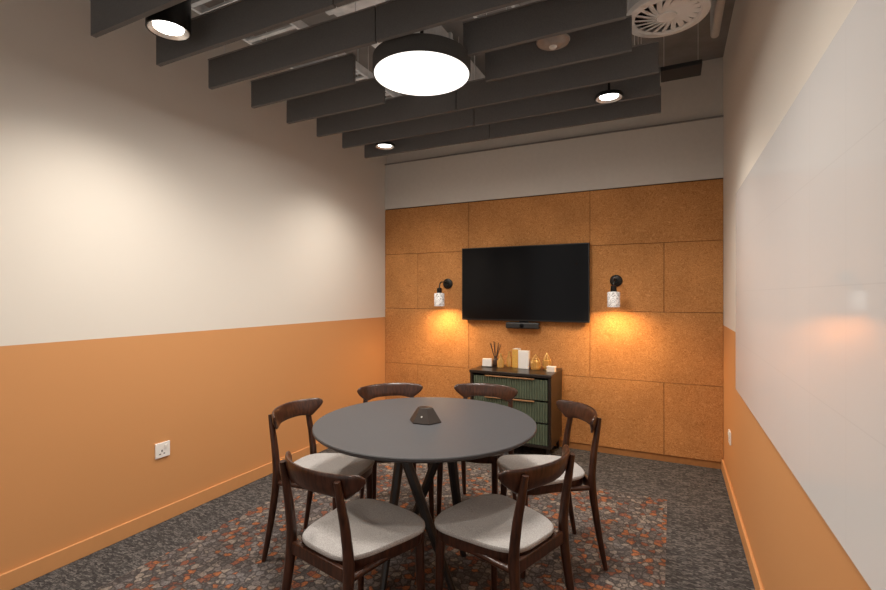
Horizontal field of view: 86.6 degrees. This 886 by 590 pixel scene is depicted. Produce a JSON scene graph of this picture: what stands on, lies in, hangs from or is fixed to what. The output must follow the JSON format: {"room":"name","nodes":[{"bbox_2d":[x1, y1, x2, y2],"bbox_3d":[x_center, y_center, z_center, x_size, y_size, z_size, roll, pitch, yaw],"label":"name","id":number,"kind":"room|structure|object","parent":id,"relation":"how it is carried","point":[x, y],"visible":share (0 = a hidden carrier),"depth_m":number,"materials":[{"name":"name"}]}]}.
{"room":"meeting room","nodes":[
{"label":"meeting room","id":0,"kind":"room"},
{"bbox_2d":[0,0,386,574],"bbox_3d":[-1.868,-0.250,2.546,0.120,3.200,5.780,0,0,26],"label":"wall","id":1,"kind":"structure","parent":0,"point":[184,262],"depth_m":2.73,"materials":[{"name":"paint"}]},
{"bbox_2d":[155,440,169,458],"bbox_3d":[-1.670,0.922,2.800,0.013,0.088,0.088,0,0,26],"label":"power socket","id":2,"kind":"object","parent":1,"relation":"attached to","point":[162,449],"visible":1,"depth_m":2.80,"materials":[{"name":"white plastic"}]},
{"bbox_2d":[0,442,327,589],"bbox_3d":[-1.808,1.308,2.517,0.014,0.085,5.540,0,0,26],"label":"baseboard","id":3,"kind":"structure","parent":1,"relation":"attached to","point":[11,579],"depth_m":2.62,"materials":[{"name":"orange paint"}]},
{"bbox_2d":[11,446,754,589],"bbox_3d":[-0.425,1.400,1.843,3.330,0.100,5.780,0,0,26],"label":"floor","id":4,"kind":"structure","parent":0,"point":[705,550],"depth_m":2.73,"materials":[{"name":"grey carpet"}]},
{"bbox_2d":[95,462,666,589],"bbox_3d":[-0.526,1.348,1.659,2.340,0.004,4.320,0,0,26],"label":"rug","id":5,"kind":"object","parent":4,"relation":"on","point":[228,556],"visible":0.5,"depth_m":2.43,"materials":[{"name":"carpet"}]},
{"bbox_2d":[262,398,374,561],"bbox_3d":[-0.629,0.966,2.471,0.489,0.759,0.434,0,0,18],"label":"dining chair","id":6,"kind":"object","parent":5,"relation":"on","point":[334,463],"visible":0.73,"depth_m":2.47,"materials":[{"name":"brown wood"}]},
{"bbox_2d":[279,451,424,589],"bbox_3d":[-0.335,0.966,1.790,0.434,0.759,0.489,0,0,38],"label":"dining chair","id":7,"kind":"object","parent":5,"relation":"on","point":[358,536],"visible":1,"depth_m":1.71,"materials":[{"name":"brown wood"}]},
{"bbox_2d":[357,383,433,521],"bbox_3d":[-0.293,0.966,2.909,0.434,0.759,0.489,0,0,-18],"label":"dining chair","id":8,"kind":"object","parent":5,"relation":"on","point":[369,392],"visible":0.39,"depth_m":3.07,"materials":[{"name":"brown wood"}]},
{"bbox_2d":[312,397,536,589],"bbox_3d":[-0.085,0.979,2.289,1.064,0.733,1.064,0,0,26],"label":"meeting table","id":9,"kind":"object","parent":5,"relation":"on","point":[468,429],"visible":0.95,"depth_m":2.14,"materials":[{"name":"grey laminate"}]},
{"bbox_2d":[410,406,440,424],"bbox_3d":[-0.085,0.577,2.278,0.163,0.070,0.120,0,0,18],"label":"puck","id":10,"kind":"object","parent":9,"relation":"on","point":[423,415],"visible":1,"depth_m":2.24,"materials":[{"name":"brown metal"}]},
{"bbox_2d":[437,383,517,515],"bbox_3d":[0.211,0.966,2.899,0.434,0.759,0.489,0,0,24],"label":"dining chair","id":11,"kind":"object","parent":5,"relation":"on","point":[507,393],"visible":0.47,"depth_m":3.02,"materials":[{"name":"brown wood"}]},
{"bbox_2d":[434,444,574,589],"bbox_3d":[0.236,0.966,1.839,0.434,0.759,0.489,0,0,-45],"label":"dining chair","id":12,"kind":"object","parent":5,"relation":"on","point":[499,530],"visible":1,"depth_m":1.77,"materials":[{"name":"brown wood"}]},
{"bbox_2d":[497,400,607,578],"bbox_3d":[0.540,0.966,2.442,0.489,0.759,0.434,0,0,-9],"label":"dining chair","id":13,"kind":"object","parent":5,"relation":"on","point":[570,409],"visible":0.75,"depth_m":2.35,"materials":[{"name":"brown wood"}]},
{"bbox_2d":[469,365,561,454],"bbox_3d":[0.642,1.000,4.126,0.715,0.700,0.425,0,0,26],"label":"sideboard","id":14,"kind":"object","parent":4,"relation":"on","point":[539,391],"visible":0.51,"depth_m":3.90,"materials":[{"name":"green wood"}]},
{"bbox_2d":[482,358,492,366],"bbox_3d":[0.401,0.613,4.255,0.092,0.075,0.050,0,0,16],"label":"holder","id":15,"kind":"object","parent":14,"relation":"on","point":[486,362],"visible":1,"depth_m":4.24,"materials":[{"name":"white ceramic"}]},
{"bbox_2d":[490,341,500,365],"bbox_3d":[0.480,0.538,4.304,0.107,0.225,0.063,0,0,26],"label":"reed diffuser","id":16,"kind":"object","parent":14,"relation":"on","point":[494,361],"visible":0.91,"depth_m":4.29,"materials":[{"name":"black glass"}]},
{"bbox_2d":[497,354,503,367],"bbox_3d":[0.517,0.589,4.220,0.064,0.123,0.064,0,0,26],"label":"glass bottle","id":17,"kind":"object","parent":14,"relation":"on","point":[500,362],"visible":1,"depth_m":4.20,"materials":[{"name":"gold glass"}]},
{"bbox_2d":[507,351,511,366],"bbox_3d":[0.602,0.582,4.257,0.052,0.137,0.052,0,0,26],"label":"glass bottle","id":18,"kind":"object","parent":14,"relation":"on","point":[509,358],"visible":0.95,"depth_m":4.24,"materials":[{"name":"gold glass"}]},
{"bbox_2d":[512,348,520,367],"bbox_3d":[0.664,0.567,4.238,0.056,0.166,0.090,0,0,26],"label":"book","id":19,"kind":"object","parent":14,"relation":"on","point":[515,350],"visible":0.86,"depth_m":4.20,"materials":[{"name":"paper"}]},
{"bbox_2d":[518,350,529,368],"bbox_3d":[0.720,0.572,4.166,0.094,0.156,0.050,0,0,26],"label":"book","id":20,"kind":"object","parent":14,"relation":"on","point":[523,355],"visible":1,"depth_m":4.15,"materials":[{"name":"white paper"}]},
{"bbox_2d":[530,354,540,369],"bbox_3d":[0.809,0.584,4.111,0.096,0.131,0.084,0,0,26],"label":"glass lantern","id":21,"kind":"object","parent":14,"relation":"on","point":[535,364],"visible":1,"depth_m":4.08,"materials":[{"name":"gold metal"}]},
{"bbox_2d":[542,353,551,369],"bbox_3d":[0.908,0.577,4.108,0.084,0.146,0.073,0,0,26],"label":"glass lantern","id":22,"kind":"object","parent":14,"relation":"on","point":[546,362],"visible":0.77,"depth_m":4.08,"materials":[{"name":"gold metal"}]},
{"bbox_2d":[546,366,555,371],"bbox_3d":[0.920,0.627,3.990,0.072,0.045,0.046,0,0,34],"label":"box","id":23,"kind":"object","parent":14,"relation":"on","point":[549,368],"visible":1,"depth_m":3.97,"materials":[{"name":"beige ceramic"}]},
{"bbox_2d":[203,0,734,97],"bbox_3d":[-0.425,-1.900,1.843,3.330,0.100,5.780,0,0,26],"label":"ceiling","id":24,"kind":"structure","parent":0,"point":[694,43],"depth_m":3.42,"materials":[{"name":"grey paint"}]},
{"bbox_2d":[90,0,185,37],"bbox_3d":[-1.098,-1.520,1.916,1.147,0.660,0.032,0,0,26],"label":"ceiling baffle","id":25,"kind":"object","parent":24,"relation":"hanging from","point":[107,16],"depth_m":2.06,"materials":[{"name":"grey fabric"}]},
{"bbox_2d":[145,0,190,41],"bbox_3d":[-1.249,-1.525,2.139,0.181,0.650,0.181,0,0,26],"label":"spotlight","id":26,"kind":"object","parent":24,"relation":"in","point":[173,23],"visible":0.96,"depth_m":2.12,"materials":[{"name":"black metal"}]},
{"bbox_2d":[156,0,335,66],"bbox_3d":[-0.964,-1.520,2.190,1.147,0.660,0.032,0,0,26],"label":"ceiling baffle","id":27,"kind":"object","parent":24,"relation":"hanging from","point":[238,20],"depth_m":2.18,"materials":[{"name":"grey fabric"}]},
{"bbox_2d":[208,0,376,89],"bbox_3d":[-0.830,-1.520,2.464,1.147,0.660,0.032,0,0,26],"label":"ceiling baffle","id":28,"kind":"object","parent":24,"relation":"hanging from","point":[351,31],"depth_m":2.42,"materials":[{"name":"grey fabric"}]},
{"bbox_2d":[191,0,401,98],"bbox_3d":[-0.761,-1.617,2.819,0.356,0.465,2.600,0,0,26],"label":"cable tray","id":29,"kind":"object","parent":24,"relation":"hanging from","point":[197,6],"visible":0.11,"depth_m":2.52,"materials":[{"name":"metal"}]},
{"bbox_2d":[250,31,355,107],"bbox_3d":[-0.855,-1.520,2.816,0.795,0.660,0.032,0,0,26],"label":"ceiling baffle","id":30,"kind":"object","parent":24,"relation":"hanging from","point":[339,71],"depth_m":2.79,"materials":[{"name":"grey fabric"}]},
{"bbox_2d":[287,46,384,123],"bbox_3d":[-0.721,-1.520,3.090,0.795,0.660,0.032,0,0,26],"label":"ceiling baffle","id":31,"kind":"object","parent":24,"relation":"hanging from","point":[366,93],"depth_m":3.06,"materials":[{"name":"grey fabric"}]},
{"bbox_2d":[334,0,357,6],"bbox_3d":[0.038,-1.520,1.702,1.070,0.660,0.032,0,0,26],"label":"ceiling baffle","id":32,"kind":"structure","parent":24,"relation":"hanging from","point":[337,3],"depth_m":1.92,"materials":[{"name":"grey fabric"}]},
{"bbox_2d":[375,92,394,149],"bbox_3d":[-0.469,-1.522,3.800,0.161,0.655,0.161,0,0,26],"label":"spotlight","id":33,"kind":"object","parent":24,"relation":"in","point":[387,145],"visible":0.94,"depth_m":3.80,"materials":[{"name":"black metal"}]},
{"bbox_2d":[317,90,456,136],"bbox_3d":[-0.429,-1.520,3.287,1.147,0.660,0.032,0,0,26],"label":"ceiling baffle","id":34,"kind":"object","parent":24,"relation":"hanging from","point":[402,108],"depth_m":3.25,"materials":[{"name":"grey fabric"}]},
{"bbox_2d":[325,0,484,80],"bbox_3d":[-0.400,-1.643,2.420,0.330,0.414,4.000,0,0,26],"label":"air duct","id":35,"kind":"object","parent":24,"relation":"hanging from","point":[360,4],"visible":0.13,"depth_m":2.42,"materials":[{"name":"metal"}]},
{"bbox_2d":[342,36,474,148],"bbox_3d":[-0.295,-1.520,3.561,1.147,0.660,0.032,0,0,26],"label":"ceiling baffle","id":36,"kind":"object","parent":24,"relation":"hanging from","point":[461,119],"depth_m":3.52,"materials":[{"name":"grey fabric"}]},
{"bbox_2d":[373,30,470,95],"bbox_3d":[-0.109,-1.491,2.429,0.504,0.718,0.504,0,0,26],"label":"drum ceiling light","id":37,"kind":"object","parent":24,"relation":"hanging from","point":[414,64],"visible":0.96,"depth_m":2.33,"materials":[{"name":"black fabric"}]},
{"bbox_2d":[374,51,468,95],"bbox_3d":[-0.109,-1.137,2.429,0.488,0.007,0.488,0,0,26],"label":"diffuser","id":38,"kind":"object","parent":37,"relation":"attached to","point":[412,73],"depth_m":2.39,"materials":[{"name":"white plastic"}]},
{"bbox_2d":[364,124,489,157],"bbox_3d":[-0.162,-1.520,3.835,1.147,0.660,0.032,0,0,26],"label":"ceiling baffle","id":39,"kind":"object","parent":24,"relation":"hanging from","point":[482,132],"depth_m":3.78,"materials":[{"name":"grey fabric"}]},
{"bbox_2d":[375,0,529,42],"bbox_3d":[0.172,-1.520,1.976,1.070,0.660,0.032,0,0,26],"label":"ceiling baffle","id":40,"kind":"object","parent":24,"relation":"hanging from","point":[394,18],"depth_m":2.09,"materials":[{"name":"grey fabric"}]},
{"bbox_2d":[473,4,519,18],"bbox_3d":[0.245,-1.630,2.328,0.216,0.440,2.600,0,0,26],"label":"cable tray","id":41,"kind":"object","parent":24,"relation":"hanging from","point":[516,5],"visible":0.02,"depth_m":2.35,"materials":[{"name":"metal"}]},
{"bbox_2d":[463,0,626,56],"bbox_3d":[0.445,-1.520,2.182,0.758,0.660,0.032,0,0,26],"label":"ceiling baffle","id":42,"kind":"object","parent":24,"relation":"hanging from","point":[542,19],"depth_m":2.18,"materials":[{"name":"grey fabric"}]},
{"bbox_2d":[536,33,569,50],"bbox_3d":[0.529,-1.518,2.259,0.160,0.665,0.160,0,0,26],"label":"smoke detector","id":43,"kind":"object","parent":24,"relation":"attached to","point":[557,42],"visible":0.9,"depth_m":2.24,"materials":[{"name":"grey plastic"}]},
{"bbox_2d":[457,35,658,110],"bbox_3d":[0.623,-1.520,2.774,1.182,0.660,0.032,0,0,26],"label":"ceiling baffle","id":44,"kind":"object","parent":24,"relation":"hanging from","point":[643,60],"depth_m":2.72,"materials":[{"name":"grey fabric"}]},
{"bbox_2d":[485,7,631,81],"bbox_3d":[0.579,-1.520,2.456,0.758,0.660,0.032,0,0,26],"label":"ceiling baffle","id":45,"kind":"object","parent":24,"relation":"hanging from","point":[613,38],"depth_m":2.42,"materials":[{"name":"grey fabric"}]},
{"bbox_2d":[475,37,659,125],"bbox_3d":[0.757,-1.520,3.048,1.182,0.660,0.032,0,0,26],"label":"ceiling baffle","id":46,"kind":"object","parent":24,"relation":"hanging from","point":[649,85],"depth_m":3.03,"materials":[{"name":"grey fabric"}]},
{"bbox_2d":[490,37,660,138],"bbox_3d":[0.890,-1.520,3.322,1.182,0.660,0.032,0,0,26],"label":"ceiling baffle","id":47,"kind":"object","parent":24,"relation":"hanging from","point":[648,105],"depth_m":3.28,"materials":[{"name":"grey fabric"}]},
{"bbox_2d":[595,83,622,103],"bbox_3d":[0.984,-1.506,2.786,0.161,0.688,0.161,0,0,26],"label":"spotlight","id":48,"kind":"object","parent":24,"relation":"in","point":[609,96],"visible":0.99,"depth_m":2.78,"materials":[{"name":"black metal"}]},
{"bbox_2d":[627,0,711,37],"bbox_3d":[1.126,-1.623,2.366,0.392,0.455,0.392,0,0,26],"label":"ceiling vent","id":49,"kind":"object","parent":24,"relation":"in","point":[650,18],"visible":0.96,"depth_m":2.36,"materials":[{"name":"white plastic"}]},
{"bbox_2d":[660,59,701,81],"bbox_3d":[1.557,-1.650,3.079,0.240,0.400,0.180,0,0,26],"label":"ceiling vent","id":50,"kind":"object","parent":24,"relation":"in","point":[692,68],"visible":0.9,"depth_m":3.05,"materials":[{"name":"metal"}]},
{"bbox_2d":[710,0,724,37],"bbox_3d":[0.946,-1.665,1.430,0.045,0.370,3.000,0,0,26],"label":"ceiling pipe","id":51,"kind":"object","parent":24,"relation":"attached to","point":[717,6],"visible":0.95,"depth_m":2.58,"materials":[{"name":"grey plastic"}]},
{"bbox_2d":[385,57,723,461],"bbox_3d":[0.806,-0.250,4.367,3.090,3.200,0.163,0,0,26],"label":"wall","id":52,"kind":"structure","parent":0,"point":[645,192],"depth_m":4.02,"materials":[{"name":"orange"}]},
{"bbox_2d":[434,279,452,305],"bbox_3d":[-0.003,-0.028,4.544,0.100,0.268,0.244,0,0,26],"label":"wall sconce","id":53,"kind":"object","parent":52,"relation":"attached to","point":[447,283],"visible":1,"depth_m":4.46,"materials":[{"name":"black metal"}]},
{"bbox_2d":[506,321,539,328],"bbox_3d":[0.727,0.272,4.273,0.310,0.066,0.092,0,0,26],"label":"bar","id":54,"kind":"object","parent":52,"relation":"attached to","point":[521,324],"visible":1,"depth_m":4.24,"materials":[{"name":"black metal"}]},
{"bbox_2d":[462,243,589,322],"bbox_3d":[0.727,-0.104,4.287,1.184,0.685,0.068,0,0,26],"label":"television","id":55,"kind":"object","parent":52,"relation":"attached to","point":[549,282],"visible":1,"depth_m":4.23,"materials":[{"name":"black metal"}]},
{"bbox_2d":[607,275,621,306],"bbox_3d":[1.408,-0.036,3.856,0.100,0.268,0.244,0,0,26],"label":"wall sconce","id":56,"kind":"object","parent":52,"relation":"attached to","point":[613,297],"visible":1,"depth_m":3.77,"materials":[{"name":"black metal"}]},
{"bbox_2d":[610,285,616,291],"bbox_3d":[1.376,-0.050,3.791,0.048,0.056,0.048,0,0,26],"label":"socket","id":57,"kind":"object","parent":56,"relation":"attached to","point":[613,288],"depth_m":3.77,"materials":[{"name":"black metal"}]},
{"bbox_2d":[554,441,720,468],"bbox_3d":[0.790,1.323,4.319,3.076,0.054,0.024,0,0,26],"label":"baseboard","id":58,"kind":"structure","parent":52,"relation":"attached to","point":[660,457],"depth_m":3.87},
{"bbox_2d":[723,0,870,589],"bbox_3d":[1.017,-0.250,1.139,0.120,3.200,5.780,0,0,26],"label":"wall","id":59,"kind":"structure","parent":0,"point":[773,47],"depth_m":1.99,"materials":[{"name":"paint"}]},
{"bbox_2d":[728,429,730,444],"bbox_3d":[1.944,0.965,3.191,0.013,0.088,0.088,0,0,26],"label":"power socket","id":60,"kind":"object","parent":59,"relation":"attached to","point":[729,431],"visible":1,"depth_m":3.16,"materials":[{"name":"white plastic"}]},
{"bbox_2d":[721,459,763,589],"bbox_3d":[0.948,1.308,1.151,0.014,0.085,5.500,0,0,26],"label":"baseboard","id":61,"kind":"structure","parent":59,"relation":"attached to","point":[754,572],"depth_m":2.54,"materials":[{"name":"orange paint"}]},
{"bbox_2d":[736,0,885,589],"bbox_3d":[1.107,-0.021,1.479,0.016,1.162,2.930,0,0,26],"label":"whiteboard","id":62,"kind":"object","parent":59,"relation":"attached to","point":[811,208],"visible":1,"depth_m":1.13,"materials":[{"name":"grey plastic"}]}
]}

